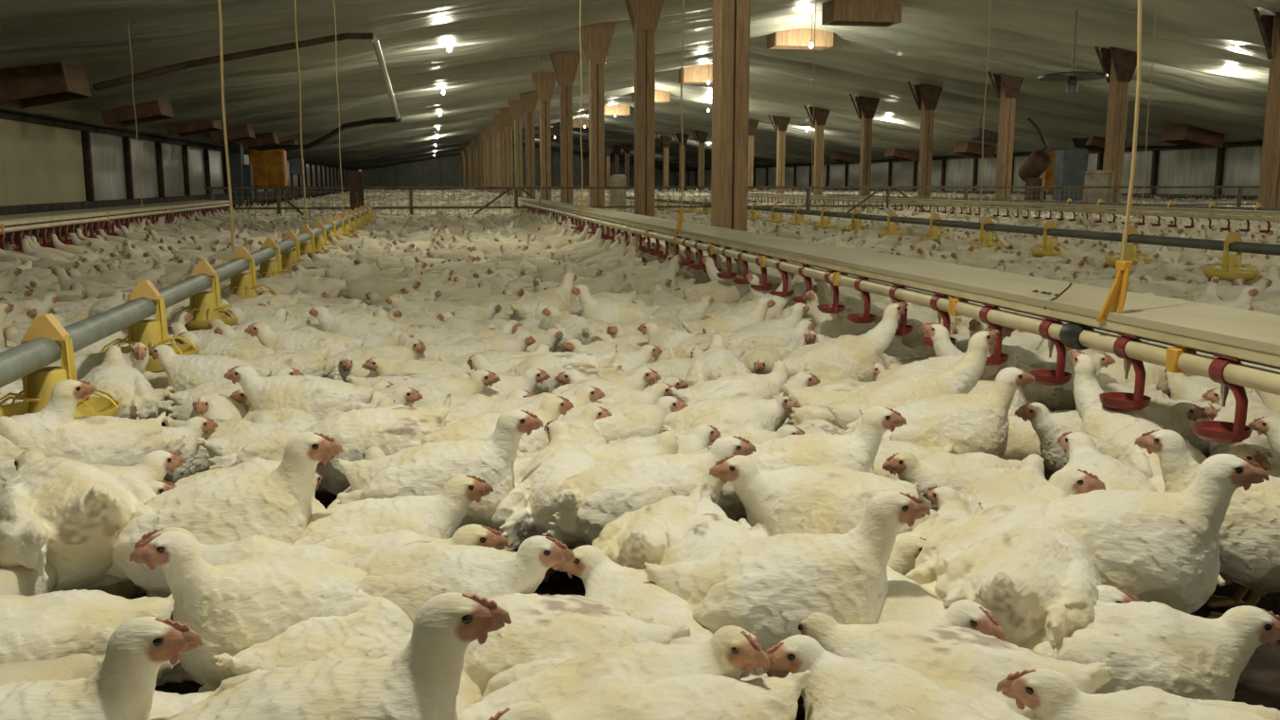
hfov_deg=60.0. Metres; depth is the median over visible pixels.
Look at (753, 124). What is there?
timber post
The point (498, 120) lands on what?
timber post
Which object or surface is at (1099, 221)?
cup
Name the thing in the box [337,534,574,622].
chicken
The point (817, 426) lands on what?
chicken
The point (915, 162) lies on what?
trim
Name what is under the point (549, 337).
chicken
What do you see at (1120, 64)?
timber post
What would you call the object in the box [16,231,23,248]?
cup
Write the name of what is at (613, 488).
chicken
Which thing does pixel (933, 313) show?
chicken
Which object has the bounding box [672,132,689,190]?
timber post
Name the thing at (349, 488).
chicken
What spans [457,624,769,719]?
chicken
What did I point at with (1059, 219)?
cup
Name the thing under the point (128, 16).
rope
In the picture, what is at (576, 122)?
shaft
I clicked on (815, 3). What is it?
rope
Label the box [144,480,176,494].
chicken
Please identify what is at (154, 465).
chicken
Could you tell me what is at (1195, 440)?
chicken
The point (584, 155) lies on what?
timber post
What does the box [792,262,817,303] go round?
cup
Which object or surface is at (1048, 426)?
chicken
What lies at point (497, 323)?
chicken
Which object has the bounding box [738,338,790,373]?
chicken
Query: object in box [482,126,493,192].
timber post
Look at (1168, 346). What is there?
chicken
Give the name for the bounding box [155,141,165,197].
trim
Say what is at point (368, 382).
chicken
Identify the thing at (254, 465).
chicken
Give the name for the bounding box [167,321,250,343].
chicken
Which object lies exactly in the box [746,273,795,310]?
chicken
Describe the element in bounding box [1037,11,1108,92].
ceiling fan
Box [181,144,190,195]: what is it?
trim
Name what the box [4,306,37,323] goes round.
chicken
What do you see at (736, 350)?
chicken
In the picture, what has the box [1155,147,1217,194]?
window
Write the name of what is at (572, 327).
chicken
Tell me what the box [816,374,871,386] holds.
chicken
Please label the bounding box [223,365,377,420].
chicken
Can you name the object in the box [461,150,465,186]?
timber post
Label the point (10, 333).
chicken
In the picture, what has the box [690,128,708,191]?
timber post
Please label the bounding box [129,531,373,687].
chicken
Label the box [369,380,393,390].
chicken
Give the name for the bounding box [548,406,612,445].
chicken
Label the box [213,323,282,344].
chicken
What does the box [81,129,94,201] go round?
trim
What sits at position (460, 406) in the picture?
chicken
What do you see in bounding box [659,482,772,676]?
chicken
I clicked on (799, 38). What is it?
shaft
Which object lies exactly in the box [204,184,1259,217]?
fence
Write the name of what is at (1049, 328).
cup
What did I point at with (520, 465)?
chicken
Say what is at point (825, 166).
window
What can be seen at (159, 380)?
chicken
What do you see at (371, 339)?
chicken
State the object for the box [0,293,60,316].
chicken
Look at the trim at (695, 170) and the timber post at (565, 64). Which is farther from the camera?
the trim at (695, 170)
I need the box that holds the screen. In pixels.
[1042,150,1054,199]
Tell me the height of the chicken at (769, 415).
0.252 m
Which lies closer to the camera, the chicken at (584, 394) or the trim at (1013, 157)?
the chicken at (584, 394)
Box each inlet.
[0,62,91,108]
[101,99,174,126]
[165,120,222,137]
[209,123,255,143]
[241,131,279,149]
[271,139,298,151]
[829,151,859,163]
[884,146,919,160]
[953,142,995,158]
[1071,133,1126,152]
[1159,124,1225,148]
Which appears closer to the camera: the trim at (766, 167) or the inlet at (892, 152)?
the inlet at (892, 152)
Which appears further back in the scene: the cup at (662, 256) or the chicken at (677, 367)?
the cup at (662, 256)
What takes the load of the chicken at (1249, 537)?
on the floor
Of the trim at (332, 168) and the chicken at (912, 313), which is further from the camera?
the trim at (332, 168)
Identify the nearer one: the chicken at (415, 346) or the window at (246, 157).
the chicken at (415, 346)
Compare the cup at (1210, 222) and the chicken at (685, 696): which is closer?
the chicken at (685, 696)
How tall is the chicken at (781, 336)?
0.306 m
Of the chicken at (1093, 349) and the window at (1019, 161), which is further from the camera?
the window at (1019, 161)
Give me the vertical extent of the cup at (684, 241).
0.188 m
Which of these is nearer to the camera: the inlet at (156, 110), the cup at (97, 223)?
the cup at (97, 223)
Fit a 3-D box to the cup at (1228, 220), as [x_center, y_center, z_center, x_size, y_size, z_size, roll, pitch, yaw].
[6.455,-1.491,12.207,0.105,0.129,0.112,2,9,12]
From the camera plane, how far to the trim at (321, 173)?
78.61 m
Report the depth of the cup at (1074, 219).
15.08 m
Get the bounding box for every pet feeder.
[0,202,379,418]
[626,195,1279,281]
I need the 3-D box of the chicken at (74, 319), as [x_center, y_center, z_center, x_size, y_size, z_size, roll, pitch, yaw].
[-2.693,-0.083,5.166,0.436,0.220,0.257,-1,9,-7]
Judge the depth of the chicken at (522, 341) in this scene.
4.41 m
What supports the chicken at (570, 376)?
on the floor
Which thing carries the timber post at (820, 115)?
on the floor
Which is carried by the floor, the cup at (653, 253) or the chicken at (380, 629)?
the chicken at (380, 629)
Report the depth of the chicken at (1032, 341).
4.35 m
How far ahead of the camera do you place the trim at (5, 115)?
26.15 m
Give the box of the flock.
[0,188,1279,683]
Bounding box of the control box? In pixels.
[288,158,304,198]
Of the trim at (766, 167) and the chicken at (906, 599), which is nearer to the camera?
the chicken at (906, 599)
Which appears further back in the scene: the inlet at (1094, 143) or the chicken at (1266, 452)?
the inlet at (1094, 143)
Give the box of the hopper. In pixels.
[1051,137,1088,201]
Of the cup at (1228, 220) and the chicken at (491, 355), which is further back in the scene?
the cup at (1228, 220)
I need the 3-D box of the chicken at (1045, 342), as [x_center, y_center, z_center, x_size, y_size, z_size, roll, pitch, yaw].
[1.777,-0.005,4.734,0.402,0.200,0.235,-2,9,-12]
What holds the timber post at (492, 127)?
on the floor
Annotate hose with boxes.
[255,116,401,150]
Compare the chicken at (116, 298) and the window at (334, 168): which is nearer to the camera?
the chicken at (116, 298)
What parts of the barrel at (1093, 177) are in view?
lid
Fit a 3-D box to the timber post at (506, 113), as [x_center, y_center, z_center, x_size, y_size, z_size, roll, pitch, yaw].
[-5.378,-8.400,45.533,0.675,3.839,0.347,-2,9,-10]
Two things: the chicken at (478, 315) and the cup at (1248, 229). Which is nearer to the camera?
the chicken at (478, 315)
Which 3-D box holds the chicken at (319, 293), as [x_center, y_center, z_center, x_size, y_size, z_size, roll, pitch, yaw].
[-1.970,-0.271,6.235,0.418,0.236,0.240,-3,10,-18]
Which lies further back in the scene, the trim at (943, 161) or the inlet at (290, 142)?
the trim at (943, 161)
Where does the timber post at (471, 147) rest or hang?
on the floor
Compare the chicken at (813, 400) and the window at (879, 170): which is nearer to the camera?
the chicken at (813, 400)
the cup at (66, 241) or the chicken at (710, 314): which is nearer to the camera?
the chicken at (710, 314)
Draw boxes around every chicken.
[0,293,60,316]
[0,340,20,350]
[0,378,97,489]
[0,381,23,404]
[0,411,189,465]
[0,450,159,599]
[0,588,194,685]
[0,616,203,719]
[2,326,25,347]
[3,314,65,347]
[3,321,31,328]
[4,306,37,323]
[6,326,127,354]
[12,318,80,323]
[29,297,71,313]
[35,314,73,319]
[43,342,148,379]
[51,291,130,316]
[52,313,76,327]
[65,305,176,326]
[71,290,125,319]
[80,344,159,419]
[86,431,343,621]
[93,449,186,481]
[122,310,193,346]
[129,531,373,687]
[134,526,354,565]
[142,371,175,406]
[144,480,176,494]
[148,344,274,392]
[149,591,511,719]
[149,690,213,718]
[153,385,175,416]
[155,298,231,316]
[161,367,302,426]
[161,416,217,482]
[163,416,279,474]
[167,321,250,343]
[171,297,189,306]
[174,455,335,485]
[175,331,278,360]
[177,390,248,421]
[188,319,224,333]
[189,409,346,473]
[197,595,413,693]
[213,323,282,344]
[218,299,306,320]
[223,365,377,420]
[224,306,306,330]
[229,388,316,423]
[231,290,305,306]
[231,307,287,331]
[244,321,366,357]
[248,343,339,376]
[257,301,339,316]
[273,392,451,495]
[276,289,327,298]
[290,316,323,331]
[291,311,312,320]
[293,474,493,544]
[308,305,408,336]
[311,471,325,512]
[313,523,508,554]
[323,299,363,313]
[323,338,426,380]
[326,485,352,508]
[336,408,543,529]
[337,355,431,382]
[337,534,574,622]
[340,302,369,314]
[341,304,391,315]
[341,329,401,346]
[345,372,470,387]
[361,356,475,376]
[362,445,532,486]
[366,288,441,304]
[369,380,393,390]
[369,386,422,406]
[373,307,388,319]
[373,369,499,407]
[376,394,394,407]
[385,295,431,321]
[387,307,402,320]
[391,656,481,712]
[396,331,434,346]
[398,308,454,328]
[402,338,482,360]
[406,328,460,342]
[407,320,436,332]
[412,389,533,419]
[418,395,573,452]
[427,322,516,345]
[428,302,501,324]
[434,333,535,351]
[436,310,482,331]
[439,343,551,367]
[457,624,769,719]
[462,368,550,397]
[462,592,691,695]
[466,354,533,373]
[472,270,519,279]
[477,385,604,414]
[480,318,522,328]
[486,324,546,334]
[488,669,811,719]
[490,420,600,582]
[497,327,563,352]
[502,271,577,320]
[502,344,623,394]
[515,429,678,482]
[518,310,568,327]
[537,311,578,330]
[541,304,604,352]
[541,435,756,545]
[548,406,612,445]
[551,367,660,395]
[551,544,763,678]
[554,369,611,390]
[556,395,688,444]
[563,338,639,353]
[567,294,582,316]
[570,284,658,323]
[572,289,637,302]
[591,344,661,371]
[591,485,710,568]
[592,333,648,347]
[592,382,674,405]
[594,320,628,333]
[606,322,687,337]
[607,424,720,452]
[615,325,675,337]
[621,369,688,396]
[627,347,703,380]
[631,298,646,305]
[637,321,710,362]
[642,490,930,716]
[649,307,682,328]
[653,295,714,319]
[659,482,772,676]
[661,391,799,432]
[661,421,805,446]
[669,359,787,402]
[677,442,758,521]
[680,317,702,321]
[681,296,775,336]
[684,333,750,388]
[688,372,820,392]
[694,325,724,342]
[702,312,717,319]
[707,406,906,506]
[708,304,737,315]
[709,454,939,535]
[718,302,809,336]
[722,271,795,320]
[722,319,815,349]
[728,340,797,357]
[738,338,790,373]
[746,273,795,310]
[764,634,1031,719]
[770,382,857,427]
[772,301,907,386]
[774,315,814,331]
[779,304,810,319]
[782,379,853,426]
[790,330,830,352]
[796,418,849,434]
[798,611,1113,719]
[800,532,926,575]
[800,565,1005,697]
[802,277,851,297]
[805,290,877,337]
[811,284,883,323]
[814,278,884,314]
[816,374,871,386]
[826,328,1000,433]
[857,324,1015,387]
[858,367,1035,458]
[859,322,903,344]
[871,296,895,309]
[871,362,887,380]
[873,439,954,479]
[878,342,929,367]
[880,353,928,366]
[882,450,1024,511]
[885,362,899,369]
[895,485,972,540]
[897,319,925,346]
[898,301,935,323]
[905,467,1105,585]
[906,324,970,356]
[912,305,932,313]
[919,321,1057,406]
[920,580,1139,603]
[924,309,937,319]
[933,315,986,334]
[934,519,1102,657]
[956,331,1044,353]
[958,453,1048,514]
[968,301,1008,310]
[968,318,1049,364]
[968,351,1027,415]
[977,453,1269,613]
[995,668,1279,719]
[1000,414,1053,480]
[1010,600,1279,700]
[1014,402,1167,472]
[1017,344,1029,350]
[1025,352,1115,410]
[1030,343,1097,362]
[1040,337,1048,346]
[1047,402,1207,434]
[1057,430,1225,586]
[1070,349,1207,478]
[1089,328,1148,353]
[1096,345,1173,394]
[1099,381,1171,399]
[1105,342,1172,354]
[1134,428,1279,618]
[1148,397,1217,457]
[1148,475,1231,586]
[1162,343,1241,361]
[1164,369,1252,401]
[1167,368,1276,398]
[1192,391,1263,411]
[1194,282,1221,302]
[1201,387,1279,453]
[1205,285,1259,308]
[1208,443,1279,457]
[1212,355,1279,372]
[1226,444,1279,477]
[1237,303,1253,310]
[1247,416,1279,452]
[1250,297,1279,310]
[1253,309,1279,315]
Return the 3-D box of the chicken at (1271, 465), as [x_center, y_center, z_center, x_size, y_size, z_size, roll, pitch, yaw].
[1.476,0.312,2.469,0.376,0.266,0.260,1,9,7]
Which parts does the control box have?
leg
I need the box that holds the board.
[349,169,364,210]
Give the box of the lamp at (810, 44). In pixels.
[809,15,813,48]
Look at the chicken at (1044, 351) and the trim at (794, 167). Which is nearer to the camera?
the chicken at (1044, 351)
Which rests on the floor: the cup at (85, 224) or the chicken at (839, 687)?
the chicken at (839, 687)
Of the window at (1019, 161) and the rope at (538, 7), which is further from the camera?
the window at (1019, 161)
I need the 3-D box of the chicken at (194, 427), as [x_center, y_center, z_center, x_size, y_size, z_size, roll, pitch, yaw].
[-1.309,0.274,2.893,0.409,0.220,0.228,-6,11,-34]
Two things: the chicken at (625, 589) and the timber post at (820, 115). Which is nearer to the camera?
the chicken at (625, 589)
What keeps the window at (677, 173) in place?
in the wall at (1259, 141)
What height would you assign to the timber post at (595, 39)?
3.839 m
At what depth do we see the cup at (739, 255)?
5.78 m
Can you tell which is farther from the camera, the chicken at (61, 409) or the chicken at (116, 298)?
the chicken at (116, 298)
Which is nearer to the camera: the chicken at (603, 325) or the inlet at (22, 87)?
the chicken at (603, 325)
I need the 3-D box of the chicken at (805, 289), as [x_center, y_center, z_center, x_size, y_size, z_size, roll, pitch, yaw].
[0.996,-0.241,5.601,0.402,0.397,0.220,-1,9,-9]
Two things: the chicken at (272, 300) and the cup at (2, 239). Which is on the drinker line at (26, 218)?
the cup at (2, 239)
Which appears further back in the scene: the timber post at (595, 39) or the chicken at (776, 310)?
the timber post at (595, 39)
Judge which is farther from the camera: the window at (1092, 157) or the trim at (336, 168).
the trim at (336, 168)
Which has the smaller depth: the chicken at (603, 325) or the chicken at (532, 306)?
the chicken at (603, 325)
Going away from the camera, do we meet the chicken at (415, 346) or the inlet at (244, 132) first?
the chicken at (415, 346)
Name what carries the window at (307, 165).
in the wall at (3, 112)
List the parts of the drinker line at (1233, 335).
support rail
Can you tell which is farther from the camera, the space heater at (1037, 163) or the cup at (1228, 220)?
the space heater at (1037, 163)
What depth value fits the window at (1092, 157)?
44.53 m
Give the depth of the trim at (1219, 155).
37.28 m
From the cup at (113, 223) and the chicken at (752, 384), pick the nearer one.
the chicken at (752, 384)
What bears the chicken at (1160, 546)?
on the floor
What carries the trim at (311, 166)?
attached to the wall at (3, 112)
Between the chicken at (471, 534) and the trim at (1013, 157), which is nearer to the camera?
the chicken at (471, 534)
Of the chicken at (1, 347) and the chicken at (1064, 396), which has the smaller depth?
the chicken at (1064, 396)
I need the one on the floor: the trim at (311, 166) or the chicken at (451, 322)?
the chicken at (451, 322)
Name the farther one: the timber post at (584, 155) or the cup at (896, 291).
the timber post at (584, 155)
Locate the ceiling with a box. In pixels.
[0,0,1279,169]
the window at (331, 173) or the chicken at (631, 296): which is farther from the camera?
the window at (331, 173)
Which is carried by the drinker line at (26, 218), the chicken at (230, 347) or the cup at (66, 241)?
the cup at (66, 241)
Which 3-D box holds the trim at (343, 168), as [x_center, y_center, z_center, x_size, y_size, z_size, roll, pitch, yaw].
[-26.420,-16.227,98.780,0.130,1.600,0.170,-2,9,-10]
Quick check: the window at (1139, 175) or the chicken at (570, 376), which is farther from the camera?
the window at (1139, 175)
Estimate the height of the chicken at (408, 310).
0.283 m
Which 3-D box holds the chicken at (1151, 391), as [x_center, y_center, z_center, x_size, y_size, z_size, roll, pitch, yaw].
[1.540,0.171,3.537,0.406,0.219,0.228,-7,11,-36]
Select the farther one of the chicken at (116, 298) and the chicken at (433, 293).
the chicken at (433, 293)
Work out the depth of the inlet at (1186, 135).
34.43 m
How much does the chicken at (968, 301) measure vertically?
0.325 m
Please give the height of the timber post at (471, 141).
3.839 m
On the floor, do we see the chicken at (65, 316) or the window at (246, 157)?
the chicken at (65, 316)
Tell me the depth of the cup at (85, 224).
11.05 m
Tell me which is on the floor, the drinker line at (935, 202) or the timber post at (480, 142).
the timber post at (480, 142)
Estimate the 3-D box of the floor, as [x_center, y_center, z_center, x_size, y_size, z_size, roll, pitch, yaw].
[-0.624,-7.684,53.253,33.900,0.024,134.000,-2,9,-10]
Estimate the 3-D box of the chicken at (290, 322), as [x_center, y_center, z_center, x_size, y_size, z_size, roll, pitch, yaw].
[-1.643,-0.091,4.963,0.401,0.303,0.228,-1,9,-8]
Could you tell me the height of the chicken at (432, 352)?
0.241 m
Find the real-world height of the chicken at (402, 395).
0.232 m
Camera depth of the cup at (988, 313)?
3.21 m
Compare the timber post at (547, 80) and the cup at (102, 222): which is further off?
the timber post at (547, 80)
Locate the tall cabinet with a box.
[248,148,287,204]
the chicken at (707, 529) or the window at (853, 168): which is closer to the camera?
the chicken at (707, 529)
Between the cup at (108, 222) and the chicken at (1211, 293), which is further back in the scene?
the cup at (108, 222)
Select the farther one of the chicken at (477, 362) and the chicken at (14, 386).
the chicken at (477, 362)
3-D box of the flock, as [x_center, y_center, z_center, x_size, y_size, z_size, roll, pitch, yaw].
[3.768,-5.635,38.790,29.900,0.514,74.244,-2,9,-10]
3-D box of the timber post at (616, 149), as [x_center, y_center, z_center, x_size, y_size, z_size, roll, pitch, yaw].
[-2.068,-15.966,92.346,1.080,3.926,0.391,-2,9,-10]
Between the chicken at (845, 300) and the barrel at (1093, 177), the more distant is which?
the barrel at (1093, 177)
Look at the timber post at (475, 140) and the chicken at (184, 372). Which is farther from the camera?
the timber post at (475, 140)
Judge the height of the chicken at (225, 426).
0.199 m
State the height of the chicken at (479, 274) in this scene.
0.244 m
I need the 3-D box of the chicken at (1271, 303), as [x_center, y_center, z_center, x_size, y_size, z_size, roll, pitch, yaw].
[3.318,-0.202,5.654,0.419,0.305,0.233,2,9,14]
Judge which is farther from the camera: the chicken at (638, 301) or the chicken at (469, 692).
the chicken at (638, 301)
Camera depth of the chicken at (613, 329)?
4.82 m
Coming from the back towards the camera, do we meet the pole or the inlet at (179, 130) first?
the inlet at (179, 130)
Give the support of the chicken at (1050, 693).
on the floor
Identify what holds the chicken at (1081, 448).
on the floor
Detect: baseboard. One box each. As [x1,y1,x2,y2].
[0,189,349,227]
[674,185,1258,199]
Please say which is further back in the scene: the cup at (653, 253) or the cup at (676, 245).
the cup at (653, 253)
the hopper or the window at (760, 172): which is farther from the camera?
the window at (760, 172)
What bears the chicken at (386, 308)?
on the floor
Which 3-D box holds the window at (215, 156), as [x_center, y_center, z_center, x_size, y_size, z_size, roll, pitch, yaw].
[-15.377,-6.810,40.175,0.069,1.560,3.150,-2,9,-10]
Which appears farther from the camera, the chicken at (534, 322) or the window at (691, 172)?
the window at (691, 172)
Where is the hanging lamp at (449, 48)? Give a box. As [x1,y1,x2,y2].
[446,45,452,52]
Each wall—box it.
[2,111,349,200]
[355,144,675,190]
[675,141,1262,195]
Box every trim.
[0,111,355,170]
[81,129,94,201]
[123,136,134,199]
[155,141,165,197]
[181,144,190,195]
[203,147,211,194]
[221,150,228,194]
[297,174,301,186]
[303,162,306,186]
[309,163,313,186]
[315,164,318,186]
[320,165,322,186]
[324,165,327,186]
[328,166,331,186]
[332,167,335,186]
[336,167,338,186]
[342,168,344,186]
[345,169,347,186]
[673,142,1262,171]
[694,170,696,186]
[753,167,755,186]
[765,166,767,186]
[793,165,796,186]
[808,164,811,186]
[825,164,829,186]
[844,163,848,189]
[888,161,891,189]
[912,160,917,190]
[941,159,945,190]
[972,158,977,190]
[1011,157,1013,191]
[1096,152,1102,170]
[1149,149,1158,194]
[1213,147,1224,195]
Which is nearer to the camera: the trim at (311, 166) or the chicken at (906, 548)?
the chicken at (906, 548)
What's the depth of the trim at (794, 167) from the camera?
80.79 m
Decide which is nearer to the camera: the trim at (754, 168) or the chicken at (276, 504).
the chicken at (276, 504)
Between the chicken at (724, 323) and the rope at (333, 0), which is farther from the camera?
the rope at (333, 0)
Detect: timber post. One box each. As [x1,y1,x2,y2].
[459,153,462,186]
[460,152,463,186]
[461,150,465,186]
[462,148,467,186]
[464,146,469,186]
[466,146,471,186]
[468,142,474,186]
[470,140,477,190]
[473,138,479,190]
[476,135,483,191]
[479,131,488,190]
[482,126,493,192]
[488,123,498,193]
[493,115,505,194]
[499,107,514,195]
[508,99,524,198]
[519,90,537,198]
[532,71,556,200]
[550,52,580,204]
[577,22,615,209]
[577,150,587,186]
[604,147,612,190]
[608,143,622,174]
[619,142,631,190]
[624,0,664,216]
[656,134,672,190]
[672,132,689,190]
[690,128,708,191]
[711,0,750,231]
[747,119,759,193]
[767,114,790,194]
[803,105,829,195]
[849,93,880,195]
[907,81,942,196]
[987,71,1024,199]
[1094,46,1137,202]
[1252,7,1279,207]
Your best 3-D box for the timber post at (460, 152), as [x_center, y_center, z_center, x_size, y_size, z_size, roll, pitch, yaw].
[-17.175,-18.436,107.991,0.675,3.839,0.347,-2,9,-10]
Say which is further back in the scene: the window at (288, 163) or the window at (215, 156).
the window at (288, 163)
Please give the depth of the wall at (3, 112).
28.62 m
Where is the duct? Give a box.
[227,142,253,206]
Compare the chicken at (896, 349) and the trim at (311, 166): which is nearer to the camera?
the chicken at (896, 349)
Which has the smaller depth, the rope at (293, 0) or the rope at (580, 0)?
the rope at (293, 0)
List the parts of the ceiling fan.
motor, stem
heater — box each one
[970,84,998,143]
[1017,116,1051,207]
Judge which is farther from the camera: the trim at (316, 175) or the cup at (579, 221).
the trim at (316, 175)
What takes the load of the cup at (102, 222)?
on the drinker line at (26, 218)
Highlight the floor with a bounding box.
[0,189,1279,719]
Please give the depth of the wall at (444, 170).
116.66 m
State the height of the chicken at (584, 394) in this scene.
0.251 m
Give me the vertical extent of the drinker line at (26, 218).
0.288 m
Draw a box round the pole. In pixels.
[92,33,373,90]
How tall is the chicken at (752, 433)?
0.212 m
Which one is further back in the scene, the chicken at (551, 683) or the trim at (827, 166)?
the trim at (827, 166)
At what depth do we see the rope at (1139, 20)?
2.56 m
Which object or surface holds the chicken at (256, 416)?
on the floor
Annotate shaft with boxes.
[551,129,560,135]
[572,119,588,127]
[604,104,629,115]
[631,88,670,103]
[678,64,712,84]
[766,28,834,50]
[821,0,902,27]
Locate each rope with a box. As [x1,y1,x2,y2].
[127,16,142,208]
[217,0,234,251]
[293,0,306,224]
[333,0,343,216]
[537,6,541,194]
[579,0,583,198]
[680,0,684,210]
[810,2,816,210]
[978,0,990,222]
[1120,0,1141,261]
[1140,0,1156,207]
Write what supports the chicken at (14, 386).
on the floor
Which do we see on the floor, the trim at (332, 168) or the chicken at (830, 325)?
the chicken at (830, 325)
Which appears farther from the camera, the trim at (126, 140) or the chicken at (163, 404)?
the trim at (126, 140)
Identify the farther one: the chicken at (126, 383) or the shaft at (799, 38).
the shaft at (799, 38)
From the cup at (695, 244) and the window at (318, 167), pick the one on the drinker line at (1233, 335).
the cup at (695, 244)
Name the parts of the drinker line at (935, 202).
support rail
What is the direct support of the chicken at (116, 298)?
on the floor
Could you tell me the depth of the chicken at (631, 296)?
5.66 m
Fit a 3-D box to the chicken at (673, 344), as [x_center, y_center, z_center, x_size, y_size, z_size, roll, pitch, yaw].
[0.147,0.024,4.276,0.317,0.304,0.431,-5,10,-29]
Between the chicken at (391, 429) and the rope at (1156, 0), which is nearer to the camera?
the chicken at (391, 429)
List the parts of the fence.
post, post, post, post, rail, rail, post, post, post, post, post, post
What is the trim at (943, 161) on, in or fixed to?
attached to the wall at (1259, 141)
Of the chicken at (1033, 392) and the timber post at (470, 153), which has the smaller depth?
the chicken at (1033, 392)
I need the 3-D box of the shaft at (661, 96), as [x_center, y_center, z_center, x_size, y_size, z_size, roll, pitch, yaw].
[0.465,-11.319,47.311,1.540,0.600,0.740,-2,9,-10]
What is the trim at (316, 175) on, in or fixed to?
attached to the wall at (3, 112)
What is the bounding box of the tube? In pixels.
[371,35,399,119]
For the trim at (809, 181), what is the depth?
77.44 m
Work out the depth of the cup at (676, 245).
7.37 m
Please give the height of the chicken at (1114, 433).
0.439 m
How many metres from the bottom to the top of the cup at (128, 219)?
0.181 m
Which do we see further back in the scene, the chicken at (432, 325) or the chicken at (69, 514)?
the chicken at (432, 325)
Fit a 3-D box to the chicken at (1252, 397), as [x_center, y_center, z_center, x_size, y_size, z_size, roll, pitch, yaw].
[1.799,0.203,3.411,0.407,0.220,0.237,-4,10,-24]
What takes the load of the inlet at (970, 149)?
attached to the ceiling
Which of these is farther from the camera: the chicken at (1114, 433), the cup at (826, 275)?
the cup at (826, 275)
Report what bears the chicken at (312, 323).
on the floor
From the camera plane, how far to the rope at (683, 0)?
7.10 m
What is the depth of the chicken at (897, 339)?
4.60 m
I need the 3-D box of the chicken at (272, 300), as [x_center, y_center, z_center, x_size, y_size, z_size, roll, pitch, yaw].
[-1.886,-0.180,5.506,0.470,0.313,0.235,-5,10,-27]
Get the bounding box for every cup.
[0,233,17,250]
[5,231,23,252]
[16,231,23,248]
[34,229,50,247]
[41,228,54,248]
[47,227,64,243]
[56,226,71,245]
[61,225,72,244]
[68,224,84,240]
[83,223,95,238]
[88,222,94,236]
[95,221,99,234]
[100,220,112,235]
[106,221,118,235]
[110,219,115,232]
[125,217,137,231]
[574,218,583,230]
[587,222,596,233]
[601,226,612,239]
[606,227,615,239]
[619,231,630,244]
[638,233,646,249]
[640,236,655,252]
[648,238,663,255]
[657,240,670,258]
[667,244,683,260]
[680,236,695,265]
[690,239,706,269]
[702,242,721,273]
[716,246,736,278]
[732,248,749,284]
[749,252,772,289]
[769,257,794,296]
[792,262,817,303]
[817,267,845,313]
[846,274,876,322]
[888,282,913,335]
[920,291,957,348]
[978,302,1008,365]
[1028,315,1071,385]
[1056,211,1064,220]
[1067,212,1076,220]
[1093,213,1102,222]
[1099,331,1151,410]
[1136,214,1145,225]
[1151,215,1161,226]
[1167,216,1177,227]
[1183,217,1194,228]
[1191,352,1252,443]
[1201,218,1211,229]
[1219,218,1230,230]
[1239,219,1250,231]
[1259,220,1271,232]
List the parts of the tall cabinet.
leg, door, casing, leg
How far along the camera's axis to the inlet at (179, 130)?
26.04 m
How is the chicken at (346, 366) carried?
on the floor
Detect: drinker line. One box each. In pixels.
[0,199,229,252]
[520,194,1279,443]
[746,193,1279,232]
[825,193,1279,219]
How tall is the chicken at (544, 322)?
0.281 m
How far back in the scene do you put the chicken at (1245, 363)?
3.85 m
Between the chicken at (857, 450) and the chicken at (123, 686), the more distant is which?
the chicken at (857, 450)
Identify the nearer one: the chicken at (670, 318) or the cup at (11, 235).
the chicken at (670, 318)
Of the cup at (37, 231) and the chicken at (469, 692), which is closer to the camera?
the chicken at (469, 692)
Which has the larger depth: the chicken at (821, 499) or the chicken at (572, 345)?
the chicken at (572, 345)
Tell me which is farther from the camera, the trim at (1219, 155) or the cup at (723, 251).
the trim at (1219, 155)
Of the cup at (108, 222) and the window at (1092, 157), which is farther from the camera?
the window at (1092, 157)
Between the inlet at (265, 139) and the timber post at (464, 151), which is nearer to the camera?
the inlet at (265, 139)
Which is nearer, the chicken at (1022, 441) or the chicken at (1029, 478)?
the chicken at (1029, 478)
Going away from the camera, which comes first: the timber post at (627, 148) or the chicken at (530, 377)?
the chicken at (530, 377)
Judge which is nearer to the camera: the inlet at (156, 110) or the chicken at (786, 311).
the chicken at (786, 311)
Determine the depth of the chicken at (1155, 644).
1.55 m
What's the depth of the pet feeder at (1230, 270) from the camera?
9.27 m
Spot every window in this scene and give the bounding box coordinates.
[0,118,86,206]
[89,131,126,200]
[129,138,159,197]
[161,142,184,196]
[187,146,206,195]
[208,149,224,194]
[243,154,248,164]
[285,160,290,190]
[293,174,298,186]
[305,163,310,186]
[312,164,316,186]
[317,165,320,186]
[321,165,325,186]
[326,166,329,186]
[330,166,333,186]
[334,167,337,186]
[337,168,339,186]
[675,171,679,185]
[685,170,688,185]
[689,170,694,186]
[705,169,711,186]
[755,167,765,186]
[767,166,776,186]
[784,166,793,186]
[796,165,809,186]
[812,164,826,186]
[828,163,845,186]
[847,163,859,186]
[870,161,888,189]
[890,160,913,189]
[916,160,942,190]
[944,158,973,190]
[977,157,996,191]
[1013,156,1048,192]
[1086,153,1097,171]
[1102,150,1152,193]
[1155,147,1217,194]
[1222,145,1262,195]
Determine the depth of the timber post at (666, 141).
72.95 m
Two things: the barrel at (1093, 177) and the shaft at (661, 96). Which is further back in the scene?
the shaft at (661, 96)
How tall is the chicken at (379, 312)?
0.268 m
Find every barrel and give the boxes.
[609,174,626,210]
[1082,170,1113,210]
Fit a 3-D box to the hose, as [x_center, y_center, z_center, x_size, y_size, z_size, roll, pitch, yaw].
[-9.406,-6.252,31.439,0.634,0.500,16.379,-5,10,-28]
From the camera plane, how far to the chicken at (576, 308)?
5.38 m
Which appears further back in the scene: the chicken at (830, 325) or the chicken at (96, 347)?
the chicken at (830, 325)
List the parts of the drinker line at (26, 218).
support rail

